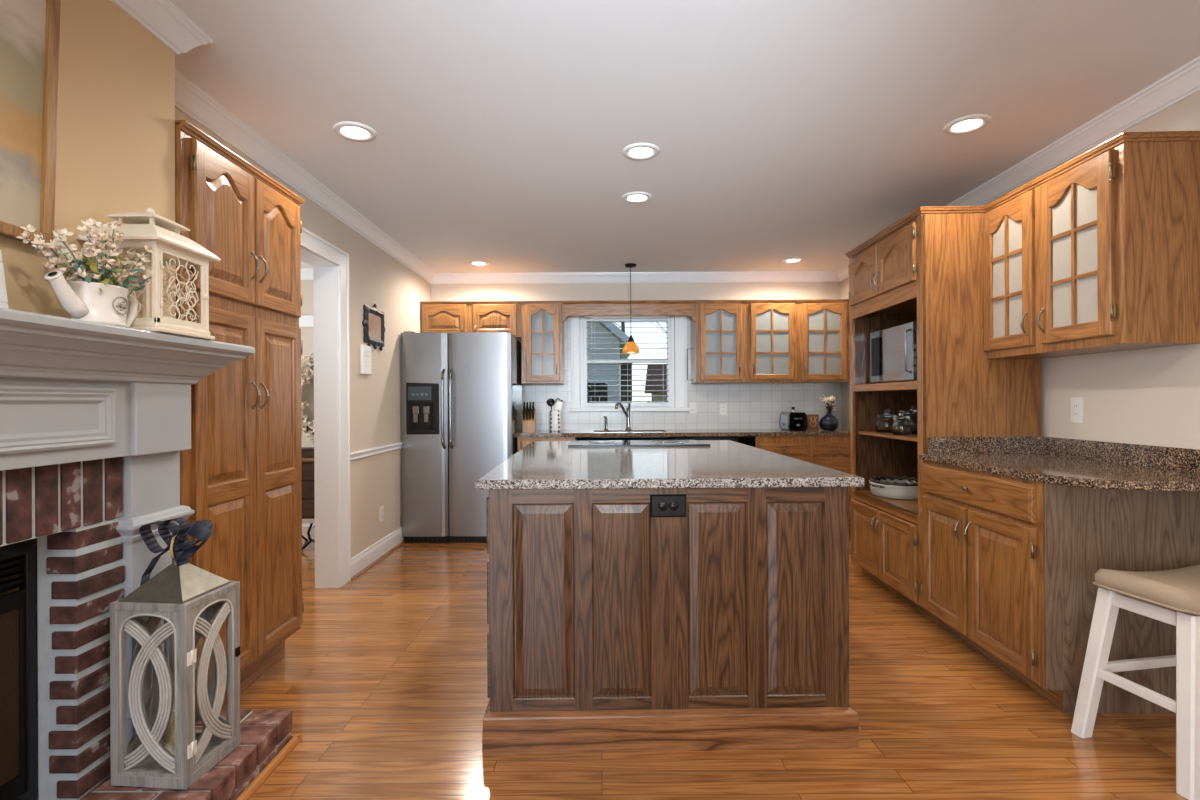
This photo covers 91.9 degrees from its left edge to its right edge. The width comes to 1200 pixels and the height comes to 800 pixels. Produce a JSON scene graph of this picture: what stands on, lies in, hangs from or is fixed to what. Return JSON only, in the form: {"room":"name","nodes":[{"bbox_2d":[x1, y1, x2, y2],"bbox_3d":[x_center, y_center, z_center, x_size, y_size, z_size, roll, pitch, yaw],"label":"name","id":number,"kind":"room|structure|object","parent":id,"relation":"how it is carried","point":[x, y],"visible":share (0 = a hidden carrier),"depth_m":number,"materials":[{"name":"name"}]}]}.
{"room":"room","nodes":[
{"label":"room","id":0,"kind":"room"},
{"bbox_2d":[0,0,175,799],"bbox_3d":[-1.570,-0.032,0.935,0.261,2.481,2.071,0,0,0],"label":"wall","id":1,"kind":"structure","parent":0,"point":[115,152],"depth_m":1.68,"materials":[{"name":"beige paint"}]},
{"bbox_2d":[0,0,60,244],"bbox_3d":[-1.412,-0.796,1.187,0.058,0.801,0.621,0,0,0],"label":"framed painting","id":2,"kind":"object","parent":1,"relation":"attached to","point":[29,29],"visible":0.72,"depth_m":1.43,"materials":[{"name":"brown wood"}]},
{"bbox_2d":[0,457,124,799],"bbox_3d":[-1.470,0.624,1.070,0.114,0.924,1.324,0,0,0],"label":"fireplace surround","id":3,"kind":"object","parent":1,"relation":"attached to","point":[73,510],"visible":0.77,"depth_m":1.57,"materials":[{"name":"red brick"}]},
{"bbox_2d":[0,538,36,799],"bbox_3d":[-1.538,0.718,1.086,0.056,0.731,0.973,0,0,-1],"label":"fireplace insert","id":4,"kind":"object","parent":3,"relation":"in","point":[18,726],"visible":0.86,"depth_m":1.53,"materials":[{"name":"black metal"}]},
{"bbox_2d":[110,0,1199,283],"bbox_3d":[0.358,-1.237,1.275,4.130,0.090,9.150,0,0,0],"label":"trim","id":5,"kind":"structure","parent":1,"relation":"attached to","point":[162,19],"depth_m":2.92,"materials":[{"name":"white paint"}]},
{"bbox_2d":[175,107,430,557],"bbox_3d":[-1.773,-0.031,1.025,0.146,2.481,10.051,0,0,0],"label":"wall","id":6,"kind":"structure","parent":0,"point":[375,277],"depth_m":4.36,"materials":[{"name":"beige paint"}]},
{"bbox_2d":[300,227,350,587],"bbox_3d":[-1.763,0.112,3.298,0.173,2.196,1.196,0,0,0],"label":"trim","id":7,"kind":"structure","parent":6,"relation":"attached to","point":[330,264],"depth_m":3.75,"materials":[{"name":"white paint"}]},
{"bbox_2d":[360,344,370,374],"bbox_3d":[-1.690,-0.296,4.190,0.024,0.210,0.154,0,0,0],"label":"wall thermostat","id":8,"kind":"object","parent":6,"relation":"attached to","point":[365,351],"visible":1,"depth_m":4.15,"materials":[{"name":"white plastic"}]},
{"bbox_2d":[362,304,385,350],"bbox_3d":[-1.690,-0.559,4.360,0.024,0.344,0.425,0,0,0],"label":"photo frame","id":9,"kind":"object","parent":6,"relation":"attached to","point":[373,322],"visible":0.99,"depth_m":4.33,"materials":[{"name":"black metal"}]},
{"bbox_2d":[369,313,380,339],"bbox_3d":[-1.696,-0.559,4.360,0.006,0.179,0.239,0,0,0],"label":"photo","id":10,"kind":"object","parent":9,"relation":"attached to","point":[374,318],"depth_m":4.36},
{"bbox_2d":[350,442,401,460],"bbox_3d":[-1.686,0.377,4.872,0.024,0.053,1.955,0,0,0],"label":"trim","id":11,"kind":"structure","parent":6,"relation":"attached to","point":[382,449],"depth_m":4.32,"materials":[{"name":"white paint"}]},
{"bbox_2d":[351,527,403,576],"bbox_3d":[-1.686,1.139,4.438,0.016,0.140,1.085,0,0,0],"label":"baseboard","id":12,"kind":"structure","parent":6,"relation":"attached to","point":[372,553],"depth_m":4.33,"materials":[{"name":"white paint"}]},
{"bbox_2d":[351,540,404,580],"bbox_3d":[-1.669,1.200,4.435,0.018,0.018,1.070,0,0,0],"label":"trim","id":13,"kind":"structure","parent":6,"relation":"attached to","point":[379,559],"depth_m":4.32,"materials":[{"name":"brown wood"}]},
{"bbox_2d":[380,506,383,521],"bbox_3d":[-1.690,0.875,4.495,0.011,0.117,0.073,0,0,0],"label":"power outlet","id":14,"kind":"object","parent":6,"relation":"attached to","point":[381,507],"visible":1,"depth_m":4.49,"materials":[{"name":"white plastic"}]},
{"bbox_2d":[299,280,313,446],"bbox_3d":[-3.423,-0.022,5.710,3.155,2.480,0.180,0,0,0],"label":"wall","id":15,"kind":"structure","parent":0,"point":[307,333],"depth_m":5.62,"materials":[{"name":"beige paint"}]},
{"bbox_2d":[299,315,313,326],"bbox_3d":[-2.904,-0.770,5.603,1.401,0.111,0.036,0,0,0],"label":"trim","id":16,"kind":"structure","parent":15,"relation":"attached to","point":[304,320],"depth_m":5.58,"materials":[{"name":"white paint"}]},
{"bbox_2d":[301,269,312,279],"bbox_3d":[-3.229,-1.218,5.580,2.755,0.090,0.080,0,0,0],"label":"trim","id":17,"kind":"structure","parent":15,"relation":"attached to","point":[306,274],"depth_m":5.58,"materials":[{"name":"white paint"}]},
{"bbox_2d":[301,353,313,442],"bbox_3d":[-2.704,-0.021,5.500,0.757,0.904,0.155,0,0,0],"label":"floral wreath","id":18,"kind":"object","parent":15,"relation":"attached to","point":[307,364],"visible":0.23,"depth_m":5.49,"materials":[{"name":"beige plant"}]},
{"bbox_2d":[431,282,840,437],"bbox_3d":[0.600,-0.043,5.946,4.600,2.480,0.209,0,0,0],"label":"wall","id":19,"kind":"structure","parent":0,"point":[749,405],"depth_m":5.84,"materials":[{"name":"beige paint"}]},
{"bbox_2d":[420,301,520,340],"bbox_3d":[-1.224,-0.773,5.644,0.951,0.341,0.394,0,0,0],"label":"upper cabinet","id":20,"kind":"object","parent":19,"relation":"attached to","point":[436,316],"visible":0.83,"depth_m":5.48,"materials":[{"name":"brown wood"}]},
{"bbox_2d":[521,301,563,384],"bbox_3d":[-0.553,-0.557,5.644,0.386,0.780,0.393,0,0,0],"label":"upper cabinet","id":21,"kind":"object","parent":19,"relation":"attached to","point":[542,326],"visible":1,"depth_m":5.49,"materials":[{"name":"brown wood"}]},
{"bbox_2d":[569,315,689,411],"bbox_3d":[0.291,-0.431,5.883,1.208,1.071,0.156,0,0,0],"label":"window","id":22,"kind":"structure","parent":19,"relation":"in","point":[677,393],"depth_m":5.92,"materials":[{"name":"white paint"}]},
{"bbox_2d":[585,315,669,406],"bbox_3d":[0.278,-0.409,5.859,0.860,0.925,0.052,0,0,0],"label":"window blind","id":23,"kind":"object","parent":22,"relation":"attached to","point":[591,317],"visible":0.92,"depth_m":5.84,"materials":[{"name":"white paint"}]},
{"bbox_2d":[523,315,840,429],"bbox_3d":[0.827,-0.326,5.846,3.199,1.218,0.010,0,0,0],"label":"tile backsplash","id":24,"kind":"structure","parent":19,"relation":"attached to","point":[749,405],"depth_m":5.84,"materials":[{"name":"white tile"}]},
{"bbox_2d":[689,402,696,413],"bbox_3d":[0.935,0.070,5.836,0.076,0.116,0.011,0,0,0],"label":"power outlet","id":25,"kind":"object","parent":19,"relation":"attached to","point":[692,405],"visible":1,"depth_m":5.83,"materials":[{"name":"white plastic"}]},
{"bbox_2d":[720,403,726,414],"bbox_3d":[1.240,0.083,5.836,0.072,0.116,0.011,0,0,0],"label":"power outlet","id":26,"kind":"object","parent":19,"relation":"attached to","point":[723,407],"visible":1,"depth_m":5.83,"materials":[{"name":"white plastic"}]},
{"bbox_2d":[687,299,849,383],"bbox_3d":[1.612,-0.568,5.644,1.542,0.780,0.393,0,0,0],"label":"upper cabinet","id":27,"kind":"object","parent":19,"relation":"attached to","point":[784,340],"depth_m":5.49,"materials":[{"name":"brown wood"}]},
{"bbox_2d":[562,300,695,321],"bbox_3d":[0.275,-0.854,5.500,1.268,0.195,0.040,0,0,0],"label":"window valance","id":28,"kind":"object","parent":27,"relation":"attached to","point":[593,307],"visible":1,"depth_m":5.50,"materials":[{"name":"brown wood"}]},
{"bbox_2d":[170,0,1199,272],"bbox_3d":[-0.907,-1.350,1.025,8.200,0.150,10.050,0,0,0],"label":"ceiling","id":29,"kind":"structure","parent":0,"point":[781,130],"depth_m":2.50,"materials":[{"name":"white paint"}]},
{"bbox_2d":[333,121,376,140],"bbox_3d":[-1.156,-1.269,2.737,0.190,0.010,0.190,0,0,0],"label":"recessed light","id":30,"kind":"object","parent":29,"relation":"in","point":[355,131],"visible":1,"depth_m":2.72,"materials":[{"name":"white paint"}]},
{"bbox_2d":[468,261,488,265],"bbox_3d":[-1.118,-1.269,5.355,0.190,0.010,0.190,0,0,0],"label":"recessed light","id":31,"kind":"object","parent":29,"relation":"in","point":[475,263],"visible":1,"depth_m":5.34,"materials":[{"name":"white paint"}]},
{"bbox_2d":[623,263,639,353],"bbox_3d":[0.289,-0.867,5.450,0.160,0.830,0.160,0,0,0],"label":"pendant lamp","id":32,"kind":"object","parent":29,"relation":"hanging from","point":[630,347],"visible":1,"depth_m":5.42,"materials":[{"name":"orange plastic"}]},
{"bbox_2d":[622,192,651,202],"bbox_3d":[0.232,-1.276,3.643,0.190,0.010,0.190,0,0,0],"label":"recessed light","id":33,"kind":"object","parent":29,"relation":"in","point":[632,197],"visible":1,"depth_m":3.63,"materials":[{"name":"white paint"}]},
{"bbox_2d":[623,143,659,159],"bbox_3d":[0.210,-1.276,2.972,0.190,0.010,0.190,0,0,0],"label":"recessed light","id":34,"kind":"object","parent":29,"relation":"in","point":[638,151],"visible":1,"depth_m":2.96,"materials":[{"name":"white paint"}]},
{"bbox_2d":[782,257,803,262],"bbox_3d":[1.764,-1.284,5.303,0.190,0.010,0.190,0,0,0],"label":"recessed light","id":35,"kind":"object","parent":29,"relation":"in","point":[795,259],"visible":1,"depth_m":5.29,"materials":[{"name":"white paint"}]},
{"bbox_2d":[943,114,990,133],"bbox_3d":[1.707,-1.284,2.699,0.190,0.010,0.190,0,0,0],"label":"recessed light","id":36,"kind":"object","parent":29,"relation":"in","point":[970,123],"visible":1,"depth_m":2.69,"materials":[{"name":"white paint"}]},
{"bbox_2d":[222,527,1187,799],"bbox_3d":[-0.893,1.255,1.025,8.200,0.100,10.050,0,0,0],"label":"floor","id":37,"kind":"structure","parent":0,"point":[382,678],"depth_m":2.13,"materials":[{"name":"brown wood"}]},
{"bbox_2d":[81,709,301,799],"bbox_3d":[-1.242,1.146,1.153,0.364,0.121,1.829,0,0,0],"label":"brick hearth","id":38,"kind":"object","parent":37,"relation":"on","point":[267,741],"visible":0.6,"depth_m":1.78,"materials":[{"name":"red brick"}]},
{"bbox_2d":[0,308,254,744],"bbox_3d":[-1.331,0.446,1.144,0.212,1.278,1.844,0,0,0],"label":"fireplace mantel","id":39,"kind":"object","parent":38,"relation":"on","point":[72,390],"visible":0.7,"depth_m":1.61,"materials":[{"name":"grey paint"}]},
{"bbox_2d":[0,250,8,308],"bbox_3d":[-1.375,-0.271,1.205,0.034,0.155,0.261,0,0,0],"label":"photo frame","id":40,"kind":"object","parent":39,"relation":"on","point":[3,293],"visible":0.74,"depth_m":1.33,"materials":[{"name":"white paint"}]},
{"bbox_2d":[44,271,137,327],"bbox_3d":[-1.297,-0.253,1.494,0.112,0.119,0.258,0,0,0],"label":"watering can","id":41,"kind":"object","parent":39,"relation":"on","point":[83,300],"visible":0.89,"depth_m":1.46,"materials":[{"name":"white ceramic"}]},
{"bbox_2d":[16,230,76,283],"bbox_3d":[-1.328,-0.310,1.408,0.053,0.183,0.122,0,0,17],"label":"flower","id":42,"kind":"object","parent":41,"relation":"in","point":[39,246],"visible":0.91,"depth_m":1.39,"materials":[{"name":"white plant"}]},
{"bbox_2d":[21,224,74,280],"bbox_3d":[-1.325,-0.317,1.414,0.055,0.196,0.121,0,0,0],"label":"flower","id":43,"kind":"object","parent":41,"relation":"in","point":[29,228],"visible":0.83,"depth_m":1.40,"materials":[{"name":"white plant"}]},
{"bbox_2d":[52,230,85,279],"bbox_3d":[-1.337,-0.320,1.468,0.051,0.204,0.082,0,0,19],"label":"flower","id":44,"kind":"object","parent":41,"relation":"in","point":[54,232],"visible":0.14,"depth_m":1.44,"materials":[{"name":"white plant"}]},
{"bbox_2d":[53,238,86,281],"bbox_3d":[-1.302,-0.304,1.432,0.052,0.171,0.112,0,0,0],"label":"flower","id":45,"kind":"object","parent":41,"relation":"in","point":[63,251],"visible":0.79,"depth_m":1.42,"materials":[{"name":"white plant"}]},
{"bbox_2d":[57,228,100,282],"bbox_3d":[-1.273,-0.313,1.417,0.051,0.189,0.120,0,0,-10],"label":"flower","id":46,"kind":"object","parent":41,"relation":"in","point":[79,267],"visible":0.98,"depth_m":1.41,"materials":[{"name":"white plant"}]},
{"bbox_2d":[77,225,105,282],"bbox_3d":[-1.278,-0.328,1.463,0.055,0.218,0.083,0,0,-17],"label":"flower","id":47,"kind":"object","parent":41,"relation":"in","point":[83,250],"visible":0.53,"depth_m":1.45,"materials":[{"name":"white plant"}]},
{"bbox_2d":[79,218,107,279],"bbox_3d":[-1.312,-0.346,1.502,0.059,0.256,0.048,0,0,0],"label":"flower","id":48,"kind":"object","parent":41,"relation":"in","point":[91,219],"visible":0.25,"depth_m":1.50,"materials":[{"name":"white plant"}]},
{"bbox_2d":[81,219,112,283],"bbox_3d":[-1.255,-0.331,1.448,0.047,0.224,0.109,0,0,-20],"label":"flower","id":49,"kind":"object","parent":41,"relation":"in","point":[89,233],"visible":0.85,"depth_m":1.45,"materials":[{"name":"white plant"}]},
{"bbox_2d":[83,229,114,291],"bbox_3d":[-1.250,-0.321,1.442,0.073,0.204,0.080,0,0,0],"label":"flower","id":50,"kind":"object","parent":41,"relation":"in","point":[91,262],"visible":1,"depth_m":1.44,"materials":[{"name":"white plant"}]},
{"bbox_2d":[91,228,113,280],"bbox_3d":[-1.279,-0.328,1.479,0.063,0.219,0.061,0,0,14],"label":"flower","id":51,"kind":"object","parent":41,"relation":"in","point":[104,261],"visible":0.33,"depth_m":1.48,"materials":[{"name":"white plant"}]},
{"bbox_2d":[96,222,121,279],"bbox_3d":[-1.261,-0.336,1.484,0.061,0.235,0.072,0,0,0],"label":"flower","id":52,"kind":"object","parent":41,"relation":"in","point":[111,225],"visible":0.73,"depth_m":1.48,"materials":[{"name":"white plant"}]},
{"bbox_2d":[102,231,122,278],"bbox_3d":[-1.261,-0.328,1.499,0.060,0.219,0.054,0,0,0],"label":"flower","id":53,"kind":"object","parent":41,"relation":"in","point":[119,236],"visible":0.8,"depth_m":1.50,"materials":[{"name":"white plant"}]},
{"bbox_2d":[101,219,124,280],"bbox_3d":[-1.269,-0.347,1.508,0.061,0.256,0.047,0,0,0],"label":"flower","id":54,"kind":"object","parent":41,"relation":"in","point":[109,234],"visible":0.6,"depth_m":1.51,"materials":[{"name":"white plant"}]},
{"bbox_2d":[104,230,122,275],"bbox_3d":[-1.294,-0.335,1.524,0.054,0.233,0.064,0,0,0],"label":"flower","id":55,"kind":"object","parent":41,"relation":"in","point":[120,242],"visible":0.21,"depth_m":1.53,"materials":[{"name":"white plant"}]},
{"bbox_2d":[107,252,132,286],"bbox_3d":[-1.297,-0.312,1.555,0.053,0.186,0.085,0,0,0],"label":"flower","id":56,"kind":"object","parent":41,"relation":"in","point":[124,262],"visible":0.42,"depth_m":1.56,"materials":[{"name":"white plant"}]},
{"bbox_2d":[111,250,148,281],"bbox_3d":[-1.308,-0.323,1.597,0.055,0.209,0.123,0,0,0],"label":"flower","id":57,"kind":"object","parent":41,"relation":"in","point":[134,251],"visible":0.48,"depth_m":1.61,"materials":[{"name":"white plant"}]},
{"bbox_2d":[118,245,160,287],"bbox_3d":[-1.262,-0.323,1.582,0.051,0.209,0.113,0,0,21],"label":"flower","id":58,"kind":"object","parent":41,"relation":"in","point":[136,270],"visible":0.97,"depth_m":1.57,"materials":[{"name":"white plant"}]},
{"bbox_2d":[127,266,165,299],"bbox_3d":[-1.261,-0.302,1.601,0.052,0.168,0.135,0,0,11],"label":"flower","id":59,"kind":"object","parent":41,"relation":"in","point":[139,286],"visible":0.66,"depth_m":1.59,"materials":[{"name":"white plant"}]},
{"bbox_2d":[0,308,254,355],"bbox_3d":[-1.334,-0.176,1.158,0.212,0.034,1.816,0,0,0],"label":"shelf","id":60,"kind":"object","parent":39,"relation":"attached to","point":[11,321],"depth_m":1.46,"materials":[{"name":"grey paint"}]},
{"bbox_2d":[75,208,220,339],"bbox_3d":[-1.337,-0.383,1.725,0.248,0.383,0.264,0,0,0],"label":"metal lantern","id":61,"kind":"object","parent":39,"relation":"on","point":[148,228],"visible":0.61,"depth_m":1.69,"materials":[{"name":"beige paint"}]},
{"bbox_2d":[110,518,240,789],"bbox_3d":[-1.258,0.719,1.735,0.236,0.733,0.220,0,0,5],"label":"lantern","id":62,"kind":"object","parent":38,"relation":"on","point":[187,596],"visible":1,"depth_m":1.65,"materials":[{"name":"grey wood"}]},
{"bbox_2d":[165,701,174,755],"bbox_3d":[-1.259,0.979,1.735,0.070,0.170,0.070,0,0,0],"label":"pillar candle","id":63,"kind":"object","parent":62,"relation":"in","point":[170,732],"visible":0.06,"depth_m":1.70,"materials":[{"name":"beige wax"}]},
{"bbox_2d":[175,120,304,708],"bbox_3d":[-1.533,0.126,2.372,0.324,2.165,0.796,0,0,0],"label":"pantry cabinet","id":64,"kind":"object","parent":37,"relation":"on","point":[241,472],"visible":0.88,"depth_m":2.32,"materials":[{"name":"brown wood"}]},
{"bbox_2d":[302,457,314,550],"bbox_3d":[-2.426,0.842,4.852,1.080,0.759,0.497,0,0,0],"label":"table","id":65,"kind":"object","parent":37,"relation":"on","point":[308,504],"visible":0.02,"depth_m":4.62,"materials":[{"name":"brown wood"}]},
{"bbox_2d":[302,447,313,456],"bbox_3d":[-2.418,0.424,4.800,0.190,0.075,0.130,0,0,0],"label":"box","id":66,"kind":"object","parent":65,"relation":"on","point":[306,451],"visible":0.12,"depth_m":4.74,"materials":[{"name":"brown wood"}]},
{"bbox_2d":[400,331,521,542],"bbox_3d":[-1.218,0.306,5.268,0.936,1.801,0.865,0,0,0],"label":"refrigerator","id":67,"kind":"object","parent":37,"relation":"on","point":[461,393],"visible":0.93,"depth_m":4.90,"materials":[{"name":"grey metal"}]},
{"bbox_2d":[517,437,577,451],"bbox_3d":[-0.481,0.763,5.504,0.521,0.879,0.674,0,0,0],"label":"base cabinet","id":68,"kind":"object","parent":37,"relation":"on","point":[522,442],"visible":0.05,"depth_m":5.22,"materials":[{"name":"brown wood"}]},
{"bbox_2d":[515,428,849,436],"bbox_3d":[0.832,0.300,5.521,3.191,0.035,0.654,0,0,0],"label":"countertop","id":69,"kind":"structure","parent":68,"relation":"on","point":[839,431],"depth_m":5.20,"materials":[{"name":"brown stone"}]},
{"bbox_2d":[522,409,535,431],"bbox_3d":[-0.671,0.182,5.510,0.116,0.215,0.140,0,0,0],"label":"knife block","id":70,"kind":"object","parent":69,"relation":"on","point":[528,425],"visible":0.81,"depth_m":5.44,"materials":[{"name":"brown wood"}]},
{"bbox_2d":[549,411,560,431],"bbox_3d":[-0.429,0.191,5.520,0.106,0.195,0.106,0,0,0],"label":"utensil crock","id":71,"kind":"object","parent":69,"relation":"on","point":[554,416],"visible":0.97,"depth_m":5.47,"materials":[{"name":"ceramic"}]},
{"bbox_2d":[547,398,554,410],"bbox_3d":[-0.464,0.126,5.493,0.080,0.303,0.057,0,0,4],"label":"ladle","id":72,"kind":"object","parent":71,"relation":"in","point":[550,402],"visible":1,"depth_m":5.50,"materials":[{"name":"black plastic"}]},
{"bbox_2d":[547,398,554,405],"bbox_3d":[-0.465,0.013,5.493,0.080,0.078,0.057,-5,0,0],"label":"bowl","id":73,"kind":"object","parent":72,"relation":"on","point":[550,402],"depth_m":5.50,"materials":[{"name":"black plastic"}]},
{"bbox_2d":[615,402,631,429],"bbox_3d":[0.232,0.146,5.654,0.065,0.279,0.227,0,0,37],"label":"kitchen faucet","id":74,"kind":"object","parent":69,"relation":"on","point":[627,413],"visible":1,"depth_m":5.70,"materials":[{"name":"silver metal"}]},
{"bbox_2d":[779,412,807,430],"bbox_3d":[1.837,0.192,5.508,0.187,0.171,0.295,0,0,0],"label":"toaster","id":75,"kind":"object","parent":69,"relation":"on","point":[789,421],"visible":1,"depth_m":5.38,"materials":[{"name":"silver metal"}]},
{"bbox_2d":[806,414,818,429],"bbox_3d":[2.013,0.202,5.528,0.112,0.148,0.105,0,0,0],"label":"wooden canister","id":76,"kind":"object","parent":69,"relation":"on","point":[813,419],"visible":0.91,"depth_m":5.48,"materials":[{"name":"brown wood"}]},
{"bbox_2d":[819,413,838,429],"bbox_3d":[2.179,0.193,5.520,0.180,0.165,0.180,0,0,0],"label":"flower vase","id":77,"kind":"object","parent":69,"relation":"on","point":[828,421],"visible":0.98,"depth_m":5.46,"materials":[{"name":"blue ceramic"}]},
{"bbox_2d":[577,437,685,440],"bbox_3d":[0.284,0.763,5.504,1.001,0.870,0.673,0,0,0],"label":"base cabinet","id":78,"kind":"object","parent":37,"relation":"on","point":[626,438],"visible":0.02,"depth_m":5.20,"materials":[{"name":"brown wood"}]},
{"bbox_2d":[482,487,858,753],"bbox_3d":[0.228,0.749,2.905,1.345,0.901,1.843,0,0,-1],"label":"kitchen island","id":79,"kind":"object","parent":37,"relation":"on","point":[614,626],"visible":0.8,"depth_m":2.01,"materials":[{"name":"brown wood"}]},
{"bbox_2d":[650,494,685,516],"bbox_3d":[0.235,0.361,1.997,0.124,0.078,0.018,0,0,-1],"label":"power outlet","id":80,"kind":"object","parent":79,"relation":"attached to","point":[661,505],"visible":1,"depth_m":1.99,"materials":[{"name":"black plastic"}]},
{"bbox_2d":[658,501,667,510],"bbox_3d":[0.216,0.361,1.991,0.033,0.033,0.005,0,0,-1],"label":"receptacle","id":81,"kind":"object","parent":80,"relation":"attached to","point":[662,505],"depth_m":1.99,"materials":[{"name":"black plastic"}]},
{"bbox_2d":[669,501,678,510],"bbox_3d":[0.254,0.361,1.992,0.033,0.033,0.005,0,0,-1],"label":"receptacle","id":82,"kind":"object","parent":80,"relation":"attached to","point":[673,505],"depth_m":1.99,"materials":[{"name":"black plastic"}]},
{"bbox_2d":[475,440,863,489],"bbox_3d":[0.225,0.281,2.918,1.324,0.033,1.895,0,0,-1],"label":"island countertop","id":83,"kind":"structure","parent":79,"relation":"on","point":[723,463],"depth_m":2.23,"materials":[{"name":"stone"}]},
{"bbox_2d":[568,440,709,446],"bbox_3d":[0.224,0.259,3.588,0.825,0.012,0.475,0,0,-1],"label":"cooktop","id":84,"kind":"object","parent":83,"relation":"in","point":[598,443],"visible":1,"depth_m":3.52,"materials":[{"name":"black glass"}]},
{"bbox_2d":[678,436,754,446],"bbox_3d":[1.094,0.707,5.486,0.610,0.775,0.668,0,0,0],"label":"dishwasher","id":85,"kind":"object","parent":37,"relation":"on","point":[747,440],"visible":0.14,"depth_m":5.19,"materials":[{"name":"black plastic"}]},
{"bbox_2d":[755,436,809,462],"bbox_3d":[1.647,0.752,5.509,0.486,0.878,0.662,0,0,0],"label":"base cabinet","id":86,"kind":"object","parent":37,"relation":"on","point":[797,447],"visible":0.24,"depth_m":5.21,"materials":[{"name":"brown wood"}]},
{"bbox_2d":[810,436,850,530],"bbox_3d":[2.142,0.750,5.509,0.501,0.878,0.663,0,0,0],"label":"base cabinet","id":87,"kind":"object","parent":37,"relation":"on","point":[833,452],"visible":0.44,"depth_m":5.20,"materials":[{"name":"brown wood"}]},
{"bbox_2d":[845,206,1041,624],"bbox_3d":[2.015,0.079,3.559,0.673,2.220,1.000,0,0,2],"label":"tall cabinet","id":88,"kind":"object","parent":37,"relation":"on","point":[926,267],"visible":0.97,"depth_m":3.13,"materials":[{"name":"brown wood"}]},
{"bbox_2d":[852,218,915,257],"bbox_3d":[2.030,-0.991,3.559,0.608,0.020,0.920,0,0,2],"label":"shelf","id":89,"kind":"object","parent":88,"relation":"attached to","point":[904,223],"depth_m":3.50,"materials":[{"name":"brown wood"}]},
{"bbox_2d":[852,285,916,312],"bbox_3d":[2.032,-0.621,3.559,0.609,0.021,0.921,0,0,2],"label":"shelf","id":90,"kind":"object","parent":88,"relation":"attached to","point":[910,306],"depth_m":3.66,"materials":[{"name":"brown wood"}]},
{"bbox_2d":[853,490,917,519],"bbox_3d":[2.038,0.632,3.559,0.609,0.026,0.921,0,0,2],"label":"shelf","id":91,"kind":"object","parent":88,"relation":"attached to","point":[905,509],"depth_m":3.54,"materials":[{"name":"brown wood"}]},
{"bbox_2d":[876,409,896,432],"bbox_3d":[1.910,0.132,3.862,0.136,0.156,0.135,0,0,0],"label":"glass jar","id":92,"kind":"object","parent":88,"relation":"on","point":[884,422],"visible":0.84,"depth_m":3.82,"materials":[{"name":"clear glass"}]},
{"bbox_2d":[859,431,917,441],"bbox_3d":[2.061,0.218,3.558,0.558,0.018,0.920,0,0,2],"label":"shelf","id":93,"kind":"object","parent":88,"relation":"attached to","point":[862,434],"depth_m":3.64,"materials":[{"name":"brown wood"}]},
{"bbox_2d":[868,475,917,499],"bbox_3d":[1.955,0.562,3.771,0.380,0.114,0.380,0,0,28],"label":"casserole dish","id":94,"kind":"object","parent":88,"relation":"on","point":[903,488],"visible":0.73,"depth_m":3.66,"materials":[{"name":"grey ceramic"}]},
{"bbox_2d":[870,320,916,382],"bbox_3d":[2.038,-0.292,3.634,0.457,0.365,0.700,0,0,2],"label":"microwave","id":95,"kind":"object","parent":88,"relation":"on","point":[893,350],"visible":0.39,"depth_m":3.63,"materials":[{"name":"silver metal"}]},
{"bbox_2d":[892,410,911,434],"bbox_3d":[1.884,0.134,3.623,0.110,0.151,0.109,0,0,0],"label":"glass jar","id":96,"kind":"object","parent":88,"relation":"on","point":[901,425],"visible":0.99,"depth_m":3.58,"materials":[{"name":"clear glass"}]},
{"bbox_2d":[904,405,916,433],"bbox_3d":[2.006,0.118,3.720,0.120,0.181,0.119,0,0,0],"label":"glass jar","id":97,"kind":"object","parent":88,"relation":"on","point":[912,413],"visible":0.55,"depth_m":3.67,"materials":[{"name":"clear glass"}]},
{"bbox_2d":[920,460,1199,713],"bbox_3d":[1.992,0.750,2.639,0.668,0.878,0.873,0,0,2],"label":"base cabinet","id":98,"kind":"object","parent":37,"relation":"on","point":[1010,565],"visible":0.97,"depth_m":2.22,"materials":[{"name":"brown wood"}]},
{"bbox_2d":[919,436,1199,490],"bbox_3d":[2.017,0.249,2.539,0.672,0.120,1.085,0,0,0],"label":"countertop","id":99,"kind":"structure","parent":98,"relation":"on","point":[1051,460],"depth_m":2.52,"materials":[{"name":"brown stone"}]},
{"bbox_2d":[1071,564,1199,799],"bbox_3d":[2.032,0.886,1.962,0.623,0.607,0.377,0,0,-10],"label":"counter stool","id":100,"kind":"object","parent":37,"relation":"on","point":[1172,596],"visible":1,"depth_m":1.90,"materials":[{"name":"white wood"}]},
{"bbox_2d":[840,91,1199,448],"bbox_3d":[2.682,-0.054,1.025,1.036,2.480,10.050,0,0,0],"label":"wall","id":101,"kind":"structure","parent":0,"point":[1149,396],"depth_m":2.54,"materials":[{"name":"beige paint"}]},
{"bbox_2d":[928,436,1199,471],"bbox_3d":[2.047,0.233,2.540,0.612,0.088,1.080,0,0,0],"label":"backsplash","id":102,"kind":"structure","parent":101,"relation":"attached to","point":[1186,459],"depth_m":2.82,"materials":[{"name":"brown stone"}]},
{"bbox_2d":[1070,397,1083,422],"bbox_3d":[2.344,0.044,2.852,0.011,0.126,0.076,0,0,2],"label":"power outlet","id":103,"kind":"object","parent":101,"relation":"attached to","point":[1076,403],"visible":1,"depth_m":2.84,"materials":[{"name":"white plastic"}]},
{"bbox_2d":[1073,403,1078,416],"bbox_3d":[2.341,0.044,2.852,0.005,0.065,0.031,0,0,2],"label":"receptacle","id":104,"kind":"object","parent":103,"relation":"attached to","point":[1075,405],"depth_m":2.85,"materials":[{"name":"white plastic"}]},
{"bbox_2d":[982,131,1199,358],"bbox_3d":[2.162,-0.627,2.651,0.353,0.808,0.867,0,0,2],"label":"upper cabinet","id":105,"kind":"object","parent":101,"relation":"attached to","point":[1099,252],"visible":1,"depth_m":2.34,"materials":[{"name":"brown wood"}]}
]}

